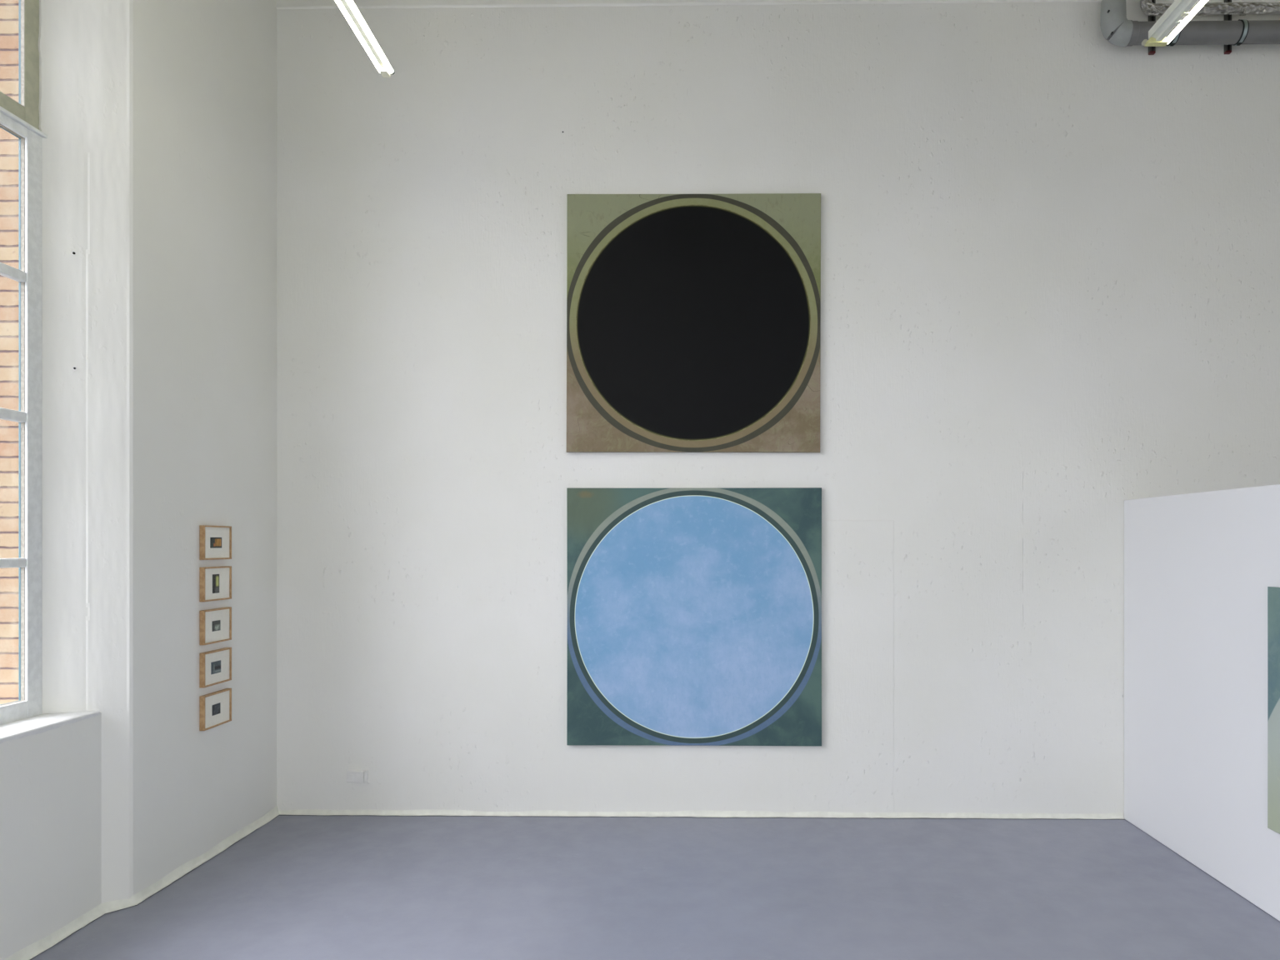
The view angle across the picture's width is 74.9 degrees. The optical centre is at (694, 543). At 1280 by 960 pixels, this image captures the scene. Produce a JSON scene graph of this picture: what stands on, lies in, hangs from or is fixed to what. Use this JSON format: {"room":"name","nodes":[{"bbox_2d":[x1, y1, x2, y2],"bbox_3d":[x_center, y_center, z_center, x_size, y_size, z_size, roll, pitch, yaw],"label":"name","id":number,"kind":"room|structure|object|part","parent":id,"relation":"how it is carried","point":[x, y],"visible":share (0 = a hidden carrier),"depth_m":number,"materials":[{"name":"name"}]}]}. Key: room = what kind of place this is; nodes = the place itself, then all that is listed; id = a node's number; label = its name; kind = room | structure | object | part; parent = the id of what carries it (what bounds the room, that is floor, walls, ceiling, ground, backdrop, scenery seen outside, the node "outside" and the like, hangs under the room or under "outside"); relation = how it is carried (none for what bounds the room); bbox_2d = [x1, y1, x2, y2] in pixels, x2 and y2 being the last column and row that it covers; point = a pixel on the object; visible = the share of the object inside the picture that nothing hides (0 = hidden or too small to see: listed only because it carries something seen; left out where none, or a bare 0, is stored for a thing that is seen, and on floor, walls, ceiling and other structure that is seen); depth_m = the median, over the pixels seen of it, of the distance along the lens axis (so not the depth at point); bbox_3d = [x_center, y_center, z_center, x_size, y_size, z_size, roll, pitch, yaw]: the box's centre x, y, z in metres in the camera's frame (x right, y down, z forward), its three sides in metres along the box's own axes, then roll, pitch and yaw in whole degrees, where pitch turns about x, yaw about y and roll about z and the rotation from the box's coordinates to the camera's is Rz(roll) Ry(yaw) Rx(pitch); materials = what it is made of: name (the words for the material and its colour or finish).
{"room":"museum","nodes":[
{"label":"museum","id":0,"kind":"room"},
{"bbox_2d":[0,0,18,704],"bbox_3d":[-3.343,-1.130,0.800,0.270,6.100,10.200,0,0,1],"label":"wall","id":1,"kind":"structure","parent":0,"point":[8,8],"depth_m":3.99,"materials":[{"name":"brick"}]},
{"bbox_2d":[0,0,277,959],"bbox_3d":[-3.042,-0.980,0.796,0.333,5.600,9.600,0,0,1],"label":"wall","id":2,"kind":"structure","parent":0,"point":[158,118],"depth_m":4.26,"materials":[{"name":"paint"}]},
{"bbox_2d":[0,0,99,744],"bbox_3d":[-3.215,-1.211,2.518,0.556,4.178,3.140,0,0,1],"label":"window","id":3,"kind":"structure","parent":2,"relation":"in","point":[22,717],"depth_m":3.87,"materials":[{"name":"grey paint"}]},
{"bbox_3d":[-3.133,-2.616,2.500,0.009,1.368,2.905,0,0,1],"label":"transom frame","id":4,"kind":"part","parent":3,"relation":"part of","materials":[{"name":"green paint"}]},
{"bbox_3d":[-3.124,-0.556,2.500,0.015,2.752,2.905,0,0,1],"label":"frame","id":5,"kind":"part","parent":3,"relation":"part of","materials":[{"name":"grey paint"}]},
{"bbox_3d":[-3.032,0.829,2.516,0.191,0.042,3.140,0,0,1],"label":"sill","id":6,"kind":"part","parent":3,"relation":"part of","materials":[{"name":"white paint"}]},
{"bbox_2d":[5,805,279,959],"bbox_3d":[-2.911,1.787,0.844,0.133,0.059,9.500,0,0,1],"label":"trim","id":7,"kind":"structure","parent":2,"relation":"attached to","point":[36,948],"depth_m":4.19,"materials":[{"name":"beige paint"}]},
{"bbox_2d":[199,688,231,730],"bbox_3d":[-2.800,0.968,4.872,0.029,0.197,0.272,0,0,1],"label":"framed picture","id":8,"kind":"object","parent":2,"relation":"attached to","point":[215,707],"visible":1,"depth_m":4.85,"materials":[{"name":"white paper"}]},
{"bbox_2d":[212,702,220,715],"bbox_3d":[-2.794,0.968,4.864,0.002,0.062,0.080,0,0,1],"label":"print","id":9,"kind":"object","parent":8,"relation":"attached to","point":[216,706],"depth_m":4.87},
{"bbox_2d":[199,647,231,687],"bbox_3d":[-2.800,0.723,4.872,0.029,0.197,0.272,0,0,1],"label":"framed picture","id":10,"kind":"object","parent":2,"relation":"attached to","point":[215,666],"visible":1,"depth_m":4.85,"materials":[{"name":"white paper"}]},
{"bbox_2d":[210,660,220,674],"bbox_3d":[-2.794,0.723,4.862,0.002,0.070,0.096,0,0,1],"label":"print","id":11,"kind":"object","parent":10,"relation":"attached to","point":[215,664],"depth_m":4.86,"materials":[{"name":"paper"}]},
{"bbox_2d":[199,606,231,644],"bbox_3d":[-2.800,0.481,4.872,0.029,0.197,0.272,0,0,1],"label":"framed picture","id":12,"kind":"object","parent":2,"relation":"attached to","point":[215,625],"visible":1,"depth_m":4.85,"materials":[{"name":"white paper"}]},
{"bbox_2d":[212,620,220,631],"bbox_3d":[-2.794,0.481,4.864,0.002,0.060,0.080,0,0,1],"label":"print","id":13,"kind":"object","parent":12,"relation":"attached to","point":[216,623],"depth_m":4.87},
{"bbox_2d":[199,565,231,601],"bbox_3d":[-2.800,0.235,4.872,0.029,0.197,0.272,0,0,1],"label":"framed picture","id":14,"kind":"object","parent":2,"relation":"attached to","point":[215,582],"visible":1,"depth_m":4.85,"materials":[{"name":"white paper"}]},
{"bbox_2d":[212,574,219,593],"bbox_3d":[-2.794,0.235,4.859,0.002,0.110,0.066,0,0,1],"label":"print","id":15,"kind":"object","parent":14,"relation":"attached to","point":[215,577],"depth_m":4.86},
{"bbox_2d":[199,525,231,559],"bbox_3d":[-2.800,-0.004,4.872,0.029,0.197,0.272,0,0,1],"label":"framed picture","id":16,"kind":"object","parent":2,"relation":"attached to","point":[215,542],"visible":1,"depth_m":4.85,"materials":[{"name":"white paper"}]},
{"bbox_2d":[210,537,221,548],"bbox_3d":[-2.794,-0.004,4.862,0.002,0.062,0.112,0,0,1],"label":"print","id":17,"kind":"object","parent":16,"relation":"attached to","point":[215,542],"depth_m":4.86,"materials":[{"name":"orange paper"}]},
{"bbox_2d":[30,815,1124,959],"bbox_3d":[-0.111,1.818,0.802,5.735,0.004,9.500,0,0,1],"label":"trim","id":18,"kind":"structure","parent":2,"relation":"attached to","point":[278,815],"depth_m":5.52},
{"bbox_2d":[31,815,1279,959],"bbox_3d":[1.786,1.880,0.723,10.450,0.120,10.000,0,0,1],"label":"floor","id":19,"kind":"structure","parent":0,"point":[294,887],"depth_m":4.30,"materials":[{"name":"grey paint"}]},
{"bbox_2d":[276,0,1279,817],"bbox_3d":[1.875,-0.980,5.622,10.020,5.600,0.200,0,0,1],"label":"wall","id":20,"kind":"structure","parent":0,"point":[1050,247],"depth_m":5.54,"materials":[{"name":"white paint"}]},
{"bbox_2d":[346,769,368,782],"bbox_3d":[-2.262,1.558,5.574,0.144,0.087,0.028,0,0,1],"label":"wall socket","id":21,"kind":"object","parent":20,"relation":"attached to","point":[352,776],"visible":1,"depth_m":5.56,"materials":[{"name":"plastic"}]},
{"bbox_2d":[348,774,353,779],"bbox_3d":[-2.298,1.558,5.562,0.036,0.032,0.004,3,0,1],"label":"outlet","id":22,"kind":"object","parent":21,"relation":"attached to","point":[350,776],"depth_m":5.56,"materials":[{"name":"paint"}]},
{"bbox_2d":[355,775,360,779],"bbox_3d":[-2.246,1.561,5.562,0.036,0.032,0.004,3,0,1],"label":"outlet","id":23,"kind":"object","parent":21,"relation":"attached to","point":[357,777],"depth_m":5.56,"materials":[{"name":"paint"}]},
{"bbox_2d":[565,193,820,452],"bbox_3d":[-0.011,-1.460,5.533,1.683,1.712,0.034,0,0,1],"label":"painting","id":24,"kind":"object","parent":20,"relation":"attached to","point":[693,321],"visible":1,"depth_m":5.51,"materials":[{"name":"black paint"}]},
{"bbox_2d":[566,487,821,745],"bbox_3d":[-0.006,0.486,5.533,1.688,1.708,0.034,0,0,1],"label":"painting","id":25,"kind":"object","parent":20,"relation":"attached to","point":[694,615],"visible":1,"depth_m":5.51,"materials":[{"name":"blue paint"}]},
{"bbox_2d":[278,809,1124,819],"bbox_3d":[0.012,1.797,5.542,5.633,0.039,0.036,0,0,1],"label":"trim","id":26,"kind":"structure","parent":20,"relation":"attached to","point":[697,813],"depth_m":5.54,"materials":[{"name":"beige paint"}]},
{"bbox_2d":[276,0,1239,9],"bbox_3d":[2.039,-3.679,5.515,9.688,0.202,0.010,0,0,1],"label":"ceiling","id":27,"kind":"structure","parent":20,"relation":"attached to","point":[281,4],"depth_m":5.55,"materials":[{"name":"paint"}]},
{"bbox_2d":[1148,0,1155,54],"bbox_3d":[3.011,-3.503,5.492,0.037,0.556,0.026,0,0,1],"label":"channel","id":28,"kind":"object","parent":20,"relation":"attached to","point":[1152,50],"visible":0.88,"depth_m":5.49,"materials":[{"name":"grey metal"}]},
{"bbox_2d":[1224,0,1231,54],"bbox_3d":[3.507,-3.503,5.485,0.037,0.556,0.026,0,0,1],"label":"channel","id":29,"kind":"object","parent":20,"relation":"attached to","point":[1227,48],"visible":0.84,"depth_m":5.47,"materials":[{"name":"grey metal"}]},
{"bbox_2d":[1124,484,1279,920],"bbox_3d":[2.863,0.766,3.305,0.130,2.102,4.396,0,0,1],"label":"wall partition","id":30,"kind":"structure","parent":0,"point":[1199,567],"depth_m":4.62,"materials":[{"name":"paint"}]},
{"bbox_2d":[1267,586,1279,834],"bbox_3d":[2.783,0.796,3.444,0.030,1.172,1.200,0,0,1],"label":"painting","id":31,"kind":"object","parent":30,"relation":"attached to","point":[1273,592],"visible":1,"depth_m":3.99},
{"bbox_3d":[1.786,-3.855,0.723,10.450,0.150,10.000,0,0,1],"label":"ceiling","id":32,"kind":"structure","parent":0,"visible":0},
{"bbox_2d":[335,0,394,77],"bbox_3d":[-1.611,-3.126,3.661,0.080,1.311,1.522,0,0,-2],"label":"batten","id":33,"kind":"object","parent":32,"relation":"hanging from","point":[385,68],"visible":1,"depth_m":4.10,"materials":[{"name":"white metal"}]},
{"bbox_2d":[1141,0,1208,46],"bbox_3d":[2.276,-3.124,3.387,0.130,1.313,1.522,0,0,1],"label":"fluorescent light","id":34,"kind":"object","parent":32,"relation":"hanging from","point":[1172,17],"visible":1,"depth_m":3.98,"materials":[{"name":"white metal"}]},
{"bbox_2d":[1100,0,1279,46],"bbox_3d":[4.748,-3.493,5.329,4.265,0.577,0.151,0,0,1],"label":"pipe","id":35,"kind":"object","parent":32,"relation":"hanging from","point":[1116,28],"visible":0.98,"depth_m":5.30,"materials":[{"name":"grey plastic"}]},
{"bbox_2d":[1166,24,1180,46],"bbox_3d":[3.069,-3.278,5.380,0.036,0.156,0.196,0,0,1],"label":"clamp","id":36,"kind":"object","parent":35,"relation":"attached to","point":[1176,37],"visible":0.32,"depth_m":5.32,"materials":[{"name":"grey metal"}]},
{"bbox_2d":[1230,19,1249,45],"bbox_3d":[3.493,-3.278,5.374,0.036,0.156,0.196,0,0,1],"label":"clamp","id":37,"kind":"object","parent":35,"relation":"attached to","point":[1245,22],"visible":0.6,"depth_m":5.29,"materials":[{"name":"grey metal"}]},
{"bbox_2d":[1140,0,1279,16],"bbox_3d":[4.892,-3.606,5.392,3.991,0.349,0.079,0,0,1],"label":"pipe","id":38,"kind":"object","parent":32,"relation":"hanging from","point":[1243,8],"visible":0.8,"depth_m":5.39,"materials":[{"name":"metal"}]}
]}

